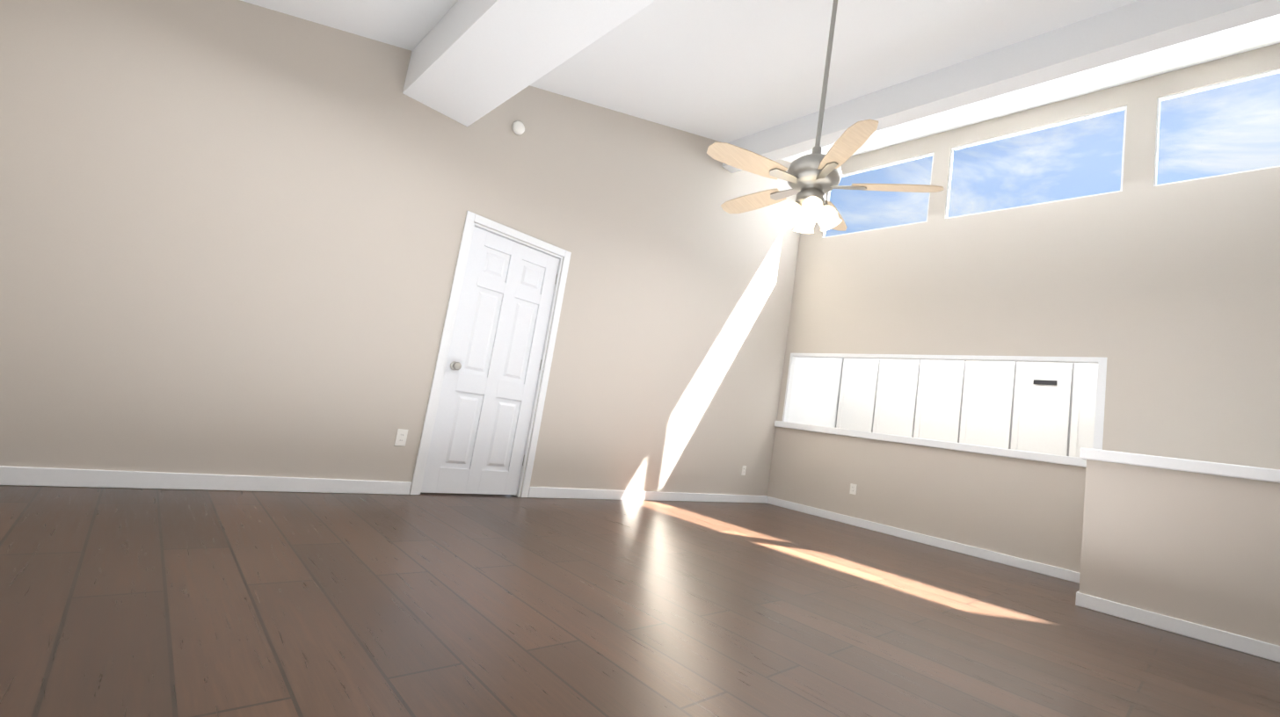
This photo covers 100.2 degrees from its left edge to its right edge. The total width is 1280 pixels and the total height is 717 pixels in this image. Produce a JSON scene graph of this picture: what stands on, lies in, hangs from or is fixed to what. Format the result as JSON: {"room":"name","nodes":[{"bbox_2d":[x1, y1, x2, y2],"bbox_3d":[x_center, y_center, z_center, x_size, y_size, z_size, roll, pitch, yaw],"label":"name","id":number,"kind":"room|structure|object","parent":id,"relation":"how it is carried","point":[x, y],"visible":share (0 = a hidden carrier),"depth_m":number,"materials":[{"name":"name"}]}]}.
{"room":"empty living room","nodes":[
{"label":"empty living room","id":0,"kind":"room"},
{"bbox_2d":[0,0,843,497],"bbox_3d":[0.389,-1.046,5.652,9.640,5.000,0.128,15,-9,-42],"label":"wall","id":1,"kind":"structure","parent":0,"point":[230,234],"depth_m":3.37,"materials":[{"name":"beige paint"}]},
{"bbox_2d":[0,465,411,494],"bbox_3d":[-2.459,0.687,2.982,2.350,0.088,0.018,15,-9,-42],"label":"baseboard","id":2,"kind":"structure","parent":1,"relation":"attached to","point":[42,476],"depth_m":2.94,"materials":[{"name":"white wood"}]},
{"bbox_2d":[394,429,408,446],"bbox_3d":[-1.658,0.550,3.724,0.070,0.115,0.008,15,-9,-42],"label":"electrical outlet","id":3,"kind":"object","parent":1,"relation":"attached to","point":[401,438],"visible":1,"depth_m":3.72,"materials":[{"name":"beige plastic"}]},
{"bbox_2d":[421,225,559,494],"bbox_3d":[-1.117,0.055,4.220,0.816,2.012,0.108,15,-9,-42],"label":"door","id":4,"kind":"structure","parent":1,"relation":"in","point":[479,435],"depth_m":4.21,"materials":[{"name":"white paint"}]},
{"bbox_2d":[409,210,571,497],"bbox_3d":[-1.151,0.017,4.254,0.964,2.107,0.136,15,-9,-42],"label":"door frame","id":5,"kind":"structure","parent":1,"relation":"attached to","point":[471,219],"depth_m":4.19,"materials":[{"name":"white wood"}]},
{"bbox_2d":[511,120,524,134],"bbox_3d":[-0.968,-1.844,4.275,0.104,0.104,0.038,15,-9,-42],"label":"smoke detector","id":6,"kind":"object","parent":1,"relation":"attached to","point":[518,127],"visible":0.98,"depth_m":4.26,"materials":[{"name":"beige plastic"}]},
{"bbox_2d":[527,487,766,503],"bbox_3d":[0.345,1.444,5.592,3.520,0.088,0.018,15,-9,-42],"label":"baseboard","id":7,"kind":"structure","parent":1,"relation":"attached to","point":[539,492],"depth_m":5.22,"materials":[{"name":"white wood"}]},
{"bbox_2d":[741,465,746,475],"bbox_3d":[1.248,1.345,6.431,0.070,0.115,0.008,15,-9,-42],"label":"electrical outlet","id":8,"kind":"object","parent":1,"relation":"attached to","point":[744,469],"visible":1,"depth_m":6.43,"materials":[{"name":"beige plastic"}]},
{"bbox_2d":[0,485,1279,716],"bbox_3d":[1.718,1.284,1.613,7.050,0.100,7.960,15,-9,-42],"label":"floor","id":9,"kind":"structure","parent":0,"point":[163,603],"depth_m":2.05,"materials":[{"name":"brown wood"}]},
{"bbox_2d":[240,0,1279,162],"bbox_3d":[2.293,-2.329,2.043,7.050,2.294,7.960,15,-9,-42],"label":"ceiling","id":10,"kind":"structure","parent":0,"point":[724,70],"depth_m":4.07,"materials":[{"name":"white paint"}]},
{"bbox_2d":[402,0,655,126],"bbox_3d":[1.193,-1.935,1.038,0.480,0.477,7.720,15,-9,-42],"label":"beam","id":11,"kind":"structure","parent":10,"relation":"attached to","point":[471,61],"depth_m":3.09,"materials":[{"name":"white paint"}]},
{"bbox_2d":[706,0,944,233],"bbox_3d":[1.010,-1.481,3.037,1.236,1.582,1.211,15,-9,-42],"label":"ceiling fan","id":12,"kind":"object","parent":10,"relation":"hanging from","point":[813,178],"visible":1,"depth_m":2.85,"materials":[{"name":"beige wood"}]},
{"bbox_2d":[722,0,1279,173],"bbox_3d":[3.638,-2.244,3.288,0.180,0.352,7.720,15,-9,-42],"label":"beam","id":13,"kind":"structure","parent":10,"relation":"attached to","point":[1131,30],"depth_m":3.99,"materials":[{"name":"white paint"}]},
{"bbox_2d":[767,43,1279,573],"bbox_3d":[4.625,-0.540,4.247,0.060,5.000,7.720,15,-9,-42],"label":"wall","id":14,"kind":"structure","parent":0,"point":[1165,300],"depth_m":4.91,"materials":[{"name":"beige paint"}]},
{"bbox_2d":[849,483,857,494],"bbox_3d":[2.392,1.466,6.013,0.008,0.115,0.070,15,-9,-42],"label":"electrical outlet","id":15,"kind":"object","parent":14,"relation":"attached to","point":[853,489],"visible":1,"depth_m":6.01,"materials":[{"name":"beige plastic"}]},
{"bbox_2d":[821,152,934,238],"bbox_3d":[2.875,-1.952,6.540,0.040,0.840,1.280,15,-9,-42],"label":"window","id":16,"kind":"structure","parent":14,"relation":"in","point":[883,166],"depth_m":6.47,"materials":[{"name":"clear glass"}]},
{"bbox_2d":[766,495,1080,583],"bbox_3d":[2.710,1.817,5.566,0.014,0.088,3.200,15,-9,-42],"label":"baseboard","id":17,"kind":"structure","parent":14,"relation":"attached to","point":[1043,569],"depth_m":5.29,"materials":[{"name":"white wood"}]},
{"bbox_2d":[781,353,1107,450],"bbox_3d":[2.969,0.406,5.773,0.092,0.895,3.110,15,-9,-42],"label":"window frame","id":18,"kind":"structure","parent":14,"relation":"attached to","point":[1100,403],"depth_m":5.23,"materials":[{"name":"white wood"}]},
{"bbox_2d":[944,105,1127,218],"bbox_3d":[3.919,-1.921,5.408,0.040,0.840,1.460,15,-9,-42],"label":"window","id":19,"kind":"structure","parent":14,"relation":"in","point":[1075,120],"depth_m":5.34,"materials":[{"name":"clear glass"}]},
{"bbox_2d":[1153,68,1279,186],"bbox_3d":[5.052,-1.887,4.182,0.040,0.840,1.480,15,-9,-42],"label":"window","id":20,"kind":"structure","parent":14,"relation":"in","point":[1221,84],"depth_m":4.50,"materials":[{"name":"clear glass"}]},
{"bbox_2d":[1078,459,1279,646],"bbox_3d":[4.969,1.343,2.412,1.170,0.985,4.480,15,-9,-42],"label":"wall","id":21,"kind":"structure","parent":0,"point":[1202,549],"depth_m":3.31,"materials":[{"name":"beige paint"}]},
{"bbox_2d":[774,421,1279,483],"bbox_3d":[3.972,0.803,3.681,1.295,0.090,7.720,15,-9,-42],"label":"trim","id":22,"kind":"structure","parent":21,"relation":"on","point":[1246,472],"depth_m":3.71,"materials":[{"name":"white wood"}]},
{"bbox_2d":[1075,590,1279,662],"bbox_3d":[4.470,1.669,1.969,0.014,0.088,4.494,15,-9,-42],"label":"baseboard","id":23,"kind":"structure","parent":21,"relation":"attached to","point":[1250,646],"depth_m":3.24,"materials":[{"name":"white wood"}]},
{"bbox_3d":[5.179,2.218,4.835,2.590,0.100,7.960,15,-9,-42],"label":"floor","id":24,"kind":"structure","parent":0,"visible":0},
{"bbox_2d":[836,358,871,431],"bbox_3d":[3.303,1.059,7.881,0.580,2.300,0.614,15,-9,-42],"label":"tall cabinet","id":25,"kind":"object","parent":24,"relation":"on","point":[855,385],"depth_m":7.80,"materials":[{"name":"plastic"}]},
{"bbox_2d":[864,358,913,436],"bbox_3d":[3.647,1.069,7.508,0.580,2.300,0.685,15,-9,-42],"label":"tall cabinet","id":26,"kind":"object","parent":24,"relation":"on","point":[889,399],"depth_m":7.44,"materials":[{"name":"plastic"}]},
{"bbox_2d":[906,359,955,442],"bbox_3d":[4.016,1.080,7.110,0.580,2.300,0.685,15,-9,-42],"label":"tall cabinet","id":27,"kind":"object","parent":24,"relation":"on","point":[932,382],"depth_m":7.04,"materials":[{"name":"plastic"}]},
{"bbox_2d":[948,360,1008,448],"bbox_3d":[4.384,1.092,6.711,0.580,2.300,0.684,15,-9,-42],"label":"tall cabinet","id":28,"kind":"object","parent":24,"relation":"on","point":[978,406],"depth_m":6.64,"materials":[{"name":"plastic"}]},
{"bbox_2d":[1001,362,1064,455],"bbox_3d":[4.752,1.103,6.313,0.580,2.300,0.685,15,-9,-42],"label":"tall cabinet","id":29,"kind":"object","parent":24,"relation":"on","point":[1043,408],"depth_m":6.24,"materials":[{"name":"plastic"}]},
{"bbox_2d":[1057,363,1098,458],"bbox_3d":[5.120,1.114,5.914,0.580,2.300,0.685,15,-9,-42],"label":"tall cabinet","id":30,"kind":"object","parent":24,"relation":"on","point":[1079,381],"depth_m":5.94,"materials":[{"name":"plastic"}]}
]}

